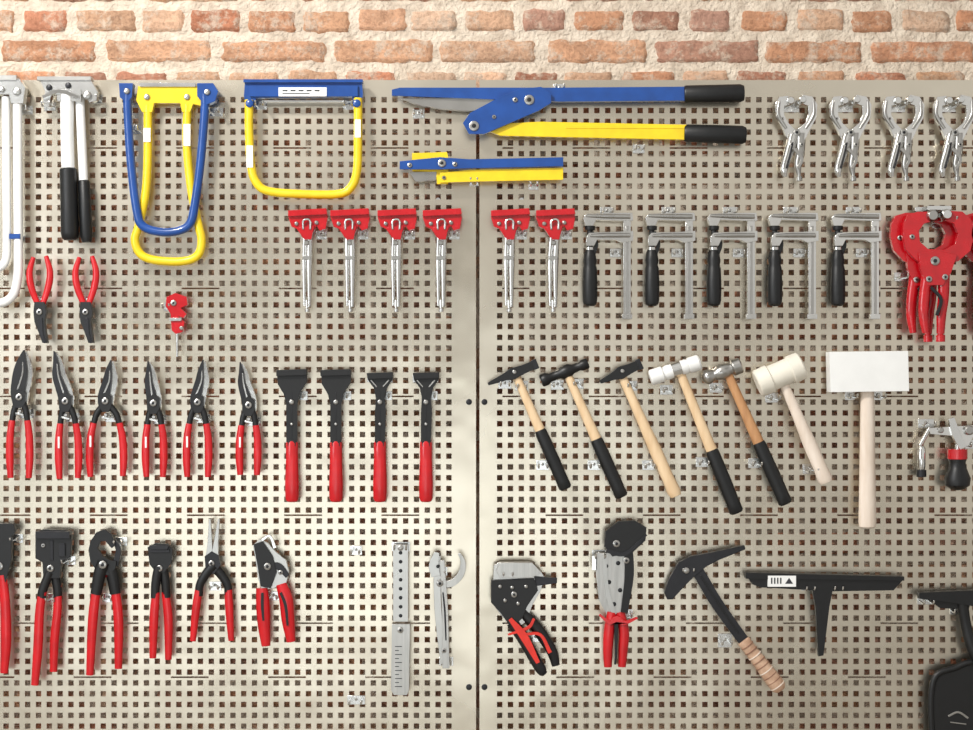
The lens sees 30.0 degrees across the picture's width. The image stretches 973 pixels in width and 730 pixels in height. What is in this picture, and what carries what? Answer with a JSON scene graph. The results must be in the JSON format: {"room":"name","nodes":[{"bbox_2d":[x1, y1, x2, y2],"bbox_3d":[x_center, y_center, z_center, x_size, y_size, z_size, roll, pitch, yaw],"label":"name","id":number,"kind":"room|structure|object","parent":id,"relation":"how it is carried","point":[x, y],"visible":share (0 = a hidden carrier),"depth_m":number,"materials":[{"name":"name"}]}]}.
{"room":"workshop","nodes":[
{"label":"workshop","id":0,"kind":"room"},
{"bbox_2d":[0,0,972,729],"bbox_3d":[0.041,-0.034,4.062,3.760,3.035,0.021,0,0,0],"label":"wall","id":1,"kind":"structure","parent":0,"point":[477,40],"depth_m":4.06,"materials":[{"name":"brick"}]},
{"label":"floor","id":2,"kind":"structure","parent":0,"visible":0},
{"bbox_2d":[0,80,475,729],"bbox_3d":[-0.646,0.436,4.021,1.245,2.127,0.050,0,0,0],"label":"panel","id":3,"kind":"object","parent":2,"relation":"on","point":[463,256],"visible":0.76,"depth_m":4.00,"materials":[{"name":"metal"}]},
{"bbox_2d":[0,523,22,673],"bbox_3d":[-1.063,0.508,3.975,0.088,0.327,0.049,0,0,0],"label":"pliers","id":4,"kind":"object","parent":3,"relation":"attached to","point":[8,536],"visible":1,"depth_m":3.96,"materials":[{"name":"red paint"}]},
{"bbox_2d":[0,75,32,307],"bbox_3d":[-1.057,-0.377,3.975,0.120,0.505,0.050,0,0,0],"label":"lever","id":5,"kind":"object","parent":3,"relation":"attached to","point":[13,89],"visible":1,"depth_m":3.96,"materials":[{"name":"white metal"}]},
{"bbox_2d":[6,350,33,477],"bbox_3d":[-1.018,0.107,3.974,0.063,0.279,0.051,0,0,0],"label":"tin snips","id":6,"kind":"object","parent":3,"relation":"hanging from","point":[22,377],"visible":1,"depth_m":3.96,"materials":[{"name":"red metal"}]},
{"bbox_2d":[26,256,53,342],"bbox_3d":[-0.974,-0.143,3.975,0.061,0.191,0.049,0,0,0],"label":"pliers","id":7,"kind":"object","parent":3,"relation":"attached to","point":[40,311],"visible":1,"depth_m":3.96,"materials":[{"name":"red plastic"}]},
{"bbox_2d":[31,529,75,685],"bbox_3d":[-0.948,0.528,3.974,0.089,0.341,0.053,0,0,0],"label":"pliers","id":8,"kind":"object","parent":3,"relation":"hanging from","point":[53,547],"visible":1,"depth_m":3.96,"materials":[{"name":"black paint"}]},
{"bbox_2d":[52,351,82,478],"bbox_3d":[-0.912,0.109,3.974,0.066,0.279,0.051,0,0,0],"label":"tin snips","id":9,"kind":"object","parent":3,"relation":"hanging from","point":[64,390],"visible":1,"depth_m":3.96,"materials":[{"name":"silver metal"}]},
{"bbox_2d":[37,76,102,242],"bbox_3d":[-0.911,-0.448,3.971,0.133,0.360,0.057,0,0,0],"label":"telescopic hand seamer","id":10,"kind":"object","parent":3,"relation":"attached to","point":[69,90],"visible":1,"depth_m":3.96,"materials":[{"name":"metal"}]},
{"bbox_2d":[72,256,99,342],"bbox_3d":[-0.874,-0.143,3.975,0.061,0.191,0.049,0,0,0],"label":"pliers","id":11,"kind":"object","parent":3,"relation":"attached to","point":[86,311],"visible":1,"depth_m":3.96,"materials":[{"name":"red plastic"}]},
{"bbox_2d":[86,529,126,675],"bbox_3d":[-0.831,0.517,3.972,0.082,0.318,0.055,0,0,0],"label":"pliers","id":12,"kind":"object","parent":3,"relation":"attached to","point":[104,567],"visible":1,"depth_m":3.96,"materials":[{"name":"black paint"}]},
{"bbox_2d":[86,360,127,476],"bbox_3d":[-0.828,0.117,3.974,0.093,0.255,0.051,0,0,0],"label":"tin snips","id":13,"kind":"object","parent":3,"relation":"hanging from","point":[108,388],"visible":1,"depth_m":3.96,"materials":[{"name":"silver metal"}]},
{"bbox_2d":[142,361,167,476],"bbox_3d":[-0.724,0.118,3.974,0.058,0.253,0.051,0,0,0],"label":"tin snips","id":14,"kind":"object","parent":3,"relation":"hanging from","point":[152,388],"visible":1,"depth_m":3.96,"materials":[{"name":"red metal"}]},
{"bbox_2d":[148,543,173,659],"bbox_3d":[-0.710,0.515,3.975,0.054,0.255,0.050,0,0,0],"label":"pliers","id":15,"kind":"object","parent":3,"relation":"hanging from","point":[160,555],"visible":1,"depth_m":3.96,"materials":[{"name":"black paint"}]},
{"bbox_2d":[119,83,222,265],"bbox_3d":[-0.689,-0.415,3.972,0.220,0.398,0.055,0,0,0],"label":"tool","id":16,"kind":"object","parent":3,"relation":"attached to","point":[203,95],"visible":1,"depth_m":3.96,"materials":[{"name":"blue metal"}]},
{"bbox_2d":[161,293,188,356],"bbox_3d":[-0.680,-0.087,3.975,0.059,0.140,0.049,0,0,0],"label":"clamp","id":17,"kind":"object","parent":3,"relation":"attached to","point":[174,303],"visible":1,"depth_m":3.96,"materials":[{"name":"red metal"}]},
{"bbox_2d":[183,360,212,476],"bbox_3d":[-0.630,0.117,3.974,0.067,0.255,0.051,0,0,0],"label":"tin snips","id":18,"kind":"object","parent":3,"relation":"hanging from","point":[199,392],"visible":1,"depth_m":3.96,"materials":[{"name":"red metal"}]},
{"bbox_2d":[190,519,233,641],"bbox_3d":[-0.598,0.469,3.975,0.096,0.267,0.049,0,0,0],"label":"pliers","id":19,"kind":"object","parent":3,"relation":"attached to","point":[212,558],"visible":1,"depth_m":3.96,"materials":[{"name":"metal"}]},
{"bbox_2d":[235,362,261,474],"bbox_3d":[-0.519,0.117,3.974,0.058,0.247,0.051,0,0,0],"label":"tin snips","id":20,"kind":"object","parent":3,"relation":"hanging from","point":[248,397],"visible":1,"depth_m":3.96,"materials":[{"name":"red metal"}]},
{"bbox_2d":[253,535,295,646],"bbox_3d":[-0.463,0.492,3.974,0.092,0.243,0.051,0,0,0],"label":"pruning shears","id":21,"kind":"object","parent":3,"relation":"hanging from","point":[272,568],"visible":1,"depth_m":3.96,"materials":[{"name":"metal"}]},
{"bbox_2d":[276,369,307,501],"bbox_3d":[-0.425,0.154,3.974,0.068,0.290,0.053,0,0,0],"label":"scraper","id":22,"kind":"object","parent":3,"relation":"hanging from","point":[292,382],"visible":1,"depth_m":3.96,"materials":[{"name":"black paint"}]},
{"bbox_2d":[243,79,363,198],"bbox_3d":[-0.399,-0.491,3.975,0.259,0.259,0.050,0,0,0],"label":"tool","id":23,"kind":"object","parent":3,"relation":"attached to","point":[254,89],"visible":1,"depth_m":3.95,"materials":[{"name":"blue metal"}]},
{"bbox_2d":[288,208,327,311],"bbox_3d":[-0.388,-0.228,3.970,0.085,0.224,0.060,0,0,0],"label":"clamp","id":24,"kind":"object","parent":3,"relation":"attached to","point":[306,221],"visible":1,"depth_m":3.95,"materials":[{"name":"silver metal"}]},
{"bbox_2d":[320,369,350,501],"bbox_3d":[-0.329,0.154,3.974,0.068,0.290,0.053,0,0,0],"label":"tongs","id":25,"kind":"object","parent":3,"relation":"attached to","point":[336,382],"visible":1,"depth_m":3.96,"materials":[{"name":"black paint"}]},
{"bbox_2d":[330,208,369,311],"bbox_3d":[-0.296,-0.228,3.970,0.085,0.224,0.060,0,0,0],"label":"clamp","id":26,"kind":"object","parent":3,"relation":"attached to","point":[348,221],"visible":1,"depth_m":3.95,"materials":[{"name":"silver metal"}]},
{"bbox_2d":[347,695,364,704],"bbox_3d":[-0.286,0.737,3.977,0.039,0.020,0.046,0,0,0],"label":"hook","id":27,"kind":"object","parent":3,"relation":"attached to","point":[351,699],"visible":1,"depth_m":4.00,"materials":[{"name":"metal"}]},
{"bbox_2d":[350,546,361,554],"bbox_3d":[-0.287,0.407,3.977,0.026,0.020,0.046,0,0,0],"label":"hook","id":28,"kind":"object","parent":3,"relation":"attached to","point":[354,550],"visible":1,"depth_m":4.00,"materials":[{"name":"metal"}]},
{"bbox_2d":[367,372,392,501],"bbox_3d":[-0.233,0.157,3.974,0.059,0.283,0.053,0,0,0],"label":"tongs","id":29,"kind":"object","parent":3,"relation":"attached to","point":[380,381],"visible":1,"depth_m":3.96,"materials":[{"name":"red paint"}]},
{"bbox_2d":[377,208,416,311],"bbox_3d":[-0.194,-0.228,3.970,0.085,0.224,0.060,0,0,0],"label":"clamp","id":30,"kind":"object","parent":3,"relation":"attached to","point":[394,221],"visible":1,"depth_m":3.95,"materials":[{"name":"silver metal"}]},
{"bbox_2d":[391,542,409,694],"bbox_3d":[-0.187,0.554,3.977,0.041,0.330,0.046,0,0,0],"label":"tool","id":31,"kind":"object","parent":3,"relation":"hanging from","point":[400,657],"visible":1,"depth_m":3.96,"materials":[{"name":"metal"}]},
{"bbox_2d":[413,372,438,501],"bbox_3d":[-0.133,0.157,3.974,0.059,0.283,0.053,0,0,0],"label":"tongs","id":32,"kind":"object","parent":3,"relation":"hanging from","point":[426,381],"visible":1,"depth_m":3.96,"materials":[{"name":"black paint"}]},
{"bbox_2d":[423,208,461,311],"bbox_3d":[-0.096,-0.228,3.970,0.085,0.224,0.060,0,0,0],"label":"clamp","id":33,"kind":"object","parent":3,"relation":"attached to","point":[439,221],"visible":1,"depth_m":3.95,"materials":[{"name":"silver metal"}]},
{"bbox_2d":[429,552,465,667],"bbox_3d":[-0.085,0.534,3.975,0.080,0.255,0.049,0,0,0],"label":"wrench","id":34,"kind":"object","parent":3,"relation":"attached to","point":[437,568],"visible":1,"depth_m":3.96,"materials":[{"name":"metal"}]},
{"bbox_2d":[400,152,562,189],"bbox_3d":[-0.011,-0.424,3.971,0.355,0.080,0.058,0,0,0],"label":"tool","id":35,"kind":"object","parent":3,"relation":"attached to","point":[425,167],"visible":1,"depth_m":3.96,"materials":[{"name":"yellow metal"}]},
{"bbox_2d":[392,83,746,152],"bbox_3d":[0.180,-0.541,3.970,0.772,0.152,0.060,0,0,0],"label":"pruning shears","id":36,"kind":"object","parent":3,"relation":"attached to","point":[493,110],"visible":1,"depth_m":3.96,"materials":[{"name":"blue metal"}]},
{"bbox_2d":[479,80,972,729],"bbox_3d":[0.623,0.436,4.021,1.277,2.127,0.050,0,0,0],"label":"panel","id":37,"kind":"object","parent":2,"relation":"on","point":[488,148],"visible":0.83,"depth_m":4.00,"materials":[{"name":"metal"}]},
{"bbox_2d":[491,208,529,311],"bbox_3d":[0.052,-0.228,3.970,0.085,0.224,0.060,0,0,0],"label":"clamp","id":38,"kind":"object","parent":37,"relation":"attached to","point":[507,221],"visible":1,"depth_m":3.95,"materials":[{"name":"silver metal"}]},
{"bbox_2d":[491,561,559,675],"bbox_3d":[0.085,0.553,3.971,0.150,0.248,0.057,0,0,0],"label":"pliers","id":39,"kind":"object","parent":37,"relation":"hanging from","point":[515,585],"visible":1,"depth_m":3.95,"materials":[{"name":"metal"}]},
{"bbox_2d":[488,359,570,490],"bbox_3d":[0.093,0.131,3.974,0.182,0.288,0.053,0,0,0],"label":"hammer","id":40,"kind":"object","parent":37,"relation":"hanging from","point":[552,460],"visible":1,"depth_m":3.95,"materials":[{"name":"black paint"}]},
{"bbox_2d":[536,208,574,311],"bbox_3d":[0.150,-0.228,3.970,0.085,0.224,0.060,0,0,0],"label":"clamp","id":41,"kind":"object","parent":37,"relation":"attached to","point":[552,221],"visible":1,"depth_m":3.95,"materials":[{"name":"silver metal"}]},
{"bbox_2d":[539,359,626,498],"bbox_3d":[0.211,0.139,3.973,0.192,0.306,0.054,0,0,0],"label":"hammer","id":42,"kind":"object","parent":37,"relation":"hanging from","point":[566,372],"visible":1,"depth_m":3.95,"materials":[{"name":"black paint"}]},
{"bbox_2d":[582,207,632,318],"bbox_3d":[0.264,-0.224,3.974,0.110,0.247,0.052,0,0,0],"label":"f-clamp","id":43,"kind":"object","parent":37,"relation":"attached to","point":[589,281],"visible":1,"depth_m":3.95,"materials":[{"name":"silver metal"}]},
{"bbox_2d":[592,520,646,666],"bbox_3d":[0.289,0.498,3.971,0.119,0.321,0.057,0,0,0],"label":"pliers","id":44,"kind":"object","parent":37,"relation":"hanging from","point":[614,566],"visible":1,"depth_m":3.96,"materials":[{"name":"black paint"}]},
{"bbox_2d":[599,359,680,497],"bbox_3d":[0.335,0.138,3.974,0.178,0.304,0.053,0,0,0],"label":"hammer","id":45,"kind":"object","parent":37,"relation":"attached to","point":[659,461],"visible":1,"depth_m":3.95,"materials":[{"name":"black paint"}]},
{"bbox_2d":[644,207,694,318],"bbox_3d":[0.399,-0.224,3.974,0.110,0.247,0.052,0,0,0],"label":"f-clamp","id":46,"kind":"object","parent":37,"relation":"attached to","point":[651,280],"visible":1,"depth_m":3.95,"materials":[{"name":"silver metal"}]},
{"bbox_2d":[648,355,742,514],"bbox_3d":[0.455,0.152,3.971,0.207,0.349,0.057,0,0,0],"label":"hammer","id":47,"kind":"object","parent":37,"relation":"attached to","point":[677,369],"visible":1,"depth_m":3.95,"materials":[{"name":"white wood"}]},
{"bbox_2d":[664,545,784,692],"bbox_3d":[0.519,0.553,3.973,0.264,0.322,0.054,0,0,0],"label":"hammer","id":48,"kind":"object","parent":37,"relation":"attached to","point":[689,567],"visible":1,"depth_m":3.95,"materials":[{"name":"metal"}]},
{"bbox_2d":[706,207,757,318],"bbox_3d":[0.534,-0.224,3.974,0.110,0.247,0.052,0,0,0],"label":"f-clamp","id":49,"kind":"object","parent":37,"relation":"attached to","point":[713,279],"visible":1,"depth_m":3.95,"materials":[{"name":"silver metal"}]},
{"bbox_2d":[701,358,791,505],"bbox_3d":[0.567,0.146,3.971,0.197,0.323,0.057,0,0,0],"label":"hammer","id":50,"kind":"object","parent":37,"relation":"hanging from","point":[765,460],"visible":1,"depth_m":3.95,"materials":[{"name":"wood"}]},
{"bbox_2d":[752,353,831,484],"bbox_3d":[0.663,0.117,3.957,0.173,0.286,0.087,0,0,0],"label":"mallet","id":51,"kind":"object","parent":37,"relation":"attached to","point":[784,372],"visible":1,"depth_m":3.93,"materials":[{"name":"white rubber"}]},
{"bbox_2d":[767,207,818,318],"bbox_3d":[0.667,-0.224,3.974,0.110,0.247,0.052,0,0,0],"label":"f-clamp","id":52,"kind":"object","parent":37,"relation":"attached to","point":[774,278],"visible":1,"depth_m":3.96,"materials":[{"name":"silver metal"}]},
{"bbox_2d":[774,95,816,180],"bbox_3d":[0.674,-0.494,3.974,0.092,0.188,0.051,0,0,0],"label":"locking c-clamp","id":53,"kind":"object","parent":37,"relation":"attached to","point":[796,138],"visible":1,"depth_m":3.96,"materials":[{"name":"silver metal"}]},
{"bbox_2d":[744,571,903,655],"bbox_3d":[0.735,0.543,3.974,0.344,0.183,0.052,0,0,0],"label":"iron","id":54,"kind":"object","parent":37,"relation":"attached to","point":[821,585],"visible":1,"depth_m":3.96,"materials":[{"name":"black paint"}]},
{"bbox_2d":[828,95,870,180],"bbox_3d":[0.792,-0.494,3.974,0.092,0.188,0.051,0,0,0],"label":"locking c-clamp","id":55,"kind":"object","parent":37,"relation":"attached to","point":[850,138],"visible":1,"depth_m":3.96,"materials":[{"name":"silver metal"}]},
{"bbox_2d":[830,207,881,318],"bbox_3d":[0.804,-0.224,3.974,0.110,0.247,0.052,0,0,0],"label":"f-clamp","id":56,"kind":"object","parent":37,"relation":"attached to","point":[837,276],"visible":1,"depth_m":3.96,"materials":[{"name":"silver metal"}]},
{"bbox_2d":[826,351,908,528],"bbox_3d":[0.828,0.162,3.966,0.172,0.386,0.068,0,0,0],"label":"mallet","id":57,"kind":"object","parent":37,"relation":"attached to","point":[870,373],"visible":1,"depth_m":3.93,"materials":[{"name":"wood"}]},
{"bbox_2d":[881,95,924,180],"bbox_3d":[0.908,-0.494,3.974,0.092,0.188,0.051,0,0,0],"label":"locking c-clamp","id":58,"kind":"object","parent":37,"relation":"attached to","point":[902,138],"visible":1,"depth_m":3.96,"materials":[{"name":"silver metal"}]},
{"bbox_2d":[889,207,955,341],"bbox_3d":[0.957,-0.197,3.972,0.155,0.294,0.055,0,0,0],"label":"clamp","id":59,"kind":"object","parent":37,"relation":"attached to","point":[914,276],"visible":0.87,"depth_m":3.96,"materials":[{"name":"metal"}]},
{"bbox_2d":[901,206,972,341],"bbox_3d":[0.976,-0.197,3.957,0.155,0.294,0.086,0,0,0],"label":"clamp","id":60,"kind":"object","parent":37,"relation":"attached to","point":[935,266],"visible":1,"depth_m":3.92,"materials":[{"name":"metal"}]},
{"bbox_2d":[916,417,972,489],"bbox_3d":[1.039,0.193,3.965,0.203,0.159,0.070,0,0,0],"label":"clamp","id":61,"kind":"object","parent":37,"relation":"attached to","point":[957,477],"visible":1,"depth_m":3.95,"materials":[{"name":"silver metal"}]},
{"bbox_2d":[917,589,972,729],"bbox_3d":[1.082,0.701,3.969,0.283,0.429,0.061,0,0,0],"label":"shovel","id":62,"kind":"object","parent":37,"relation":"attached to","point":[950,691],"visible":1,"depth_m":3.96,"materials":[{"name":"black paint"}]},
{"bbox_2d":[932,95,972,180],"bbox_3d":[1.019,-0.494,3.974,0.092,0.188,0.051,0,0,0],"label":"locking c-clamp","id":63,"kind":"object","parent":37,"relation":"attached to","point":[953,138],"visible":1,"depth_m":3.96,"materials":[{"name":"silver metal"}]},
{"bbox_2d":[965,213,972,261],"bbox_3d":[1.105,-0.197,3.972,0.155,0.294,0.055,0,0,0],"label":"clamp","id":64,"kind":"object","parent":37,"relation":"attached to","point":[969,256],"visible":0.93,"depth_m":3.96,"materials":[{"name":"metal"}]}
]}

